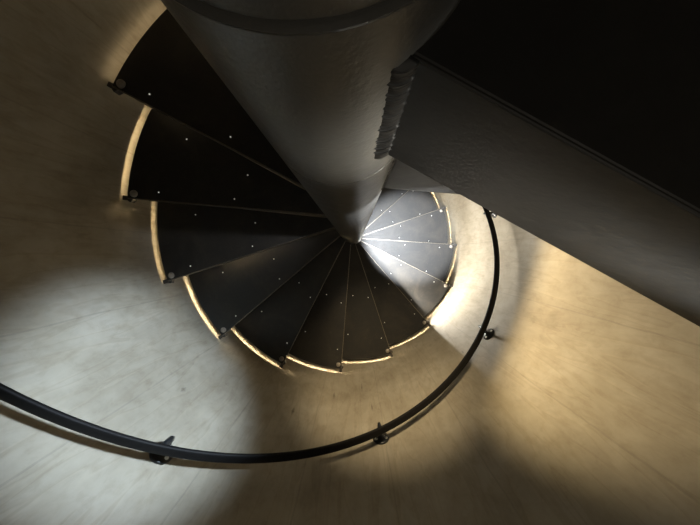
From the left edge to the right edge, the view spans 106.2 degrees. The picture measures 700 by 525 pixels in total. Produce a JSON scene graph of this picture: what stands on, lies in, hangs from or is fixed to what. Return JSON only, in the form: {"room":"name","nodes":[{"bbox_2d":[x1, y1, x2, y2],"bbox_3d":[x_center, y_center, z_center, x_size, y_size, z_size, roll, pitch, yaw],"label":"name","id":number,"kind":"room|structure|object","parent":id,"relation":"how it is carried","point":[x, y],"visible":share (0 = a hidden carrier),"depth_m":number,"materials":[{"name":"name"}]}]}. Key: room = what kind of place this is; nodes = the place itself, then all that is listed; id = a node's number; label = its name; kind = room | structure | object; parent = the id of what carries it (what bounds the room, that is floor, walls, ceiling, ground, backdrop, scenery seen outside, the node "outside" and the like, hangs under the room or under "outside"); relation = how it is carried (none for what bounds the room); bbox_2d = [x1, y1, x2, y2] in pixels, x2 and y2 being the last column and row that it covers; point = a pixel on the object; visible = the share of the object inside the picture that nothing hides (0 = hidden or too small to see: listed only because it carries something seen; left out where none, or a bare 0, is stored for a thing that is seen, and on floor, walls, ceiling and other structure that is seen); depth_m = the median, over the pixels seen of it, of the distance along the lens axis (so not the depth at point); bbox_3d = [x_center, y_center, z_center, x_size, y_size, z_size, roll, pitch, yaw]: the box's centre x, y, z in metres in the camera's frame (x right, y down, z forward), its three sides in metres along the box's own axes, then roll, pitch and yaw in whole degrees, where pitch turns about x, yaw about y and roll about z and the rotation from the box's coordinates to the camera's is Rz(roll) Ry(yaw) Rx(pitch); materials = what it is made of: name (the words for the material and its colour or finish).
{"room":"spiral stairwell","nodes":[
{"label":"spiral stairwell","id":0,"kind":"room"},
{"bbox_2d":[287,213,338,248],"bbox_3d":[0.057,-0.321,4.367,2.590,0.150,2.590,0,92,1],"label":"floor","id":1,"kind":"structure","parent":0,"point":[290,213],"depth_m":4.29,"materials":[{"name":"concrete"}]},
{"bbox_2d":[107,0,699,371],"bbox_3d":[-0.003,-0.212,1.044,2.280,6.500,2.282,0,92,1],"label":"spiral staircase","id":2,"kind":"structure","parent":1,"relation":"on","point":[574,123],"depth_m":0.19,"materials":[{"name":"black metal"}]},
{"bbox_2d":[0,0,699,524],"bbox_3d":[-0.004,-0.210,0.994,2.590,6.600,2.590,0,92,1],"label":"wall","id":3,"kind":"structure","parent":0,"point":[581,406],"depth_m":1.04,"materials":[{"name":"concrete"}]},
{"bbox_2d":[0,207,499,464],"bbox_3d":[0.045,-0.167,1.398,2.145,2.655,2.031,-29,91,2],"label":"wall handrail","id":4,"kind":"object","parent":3,"relation":"attached to","point":[162,452],"visible":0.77,"depth_m":0.99,"materials":[{"name":"black metal"}]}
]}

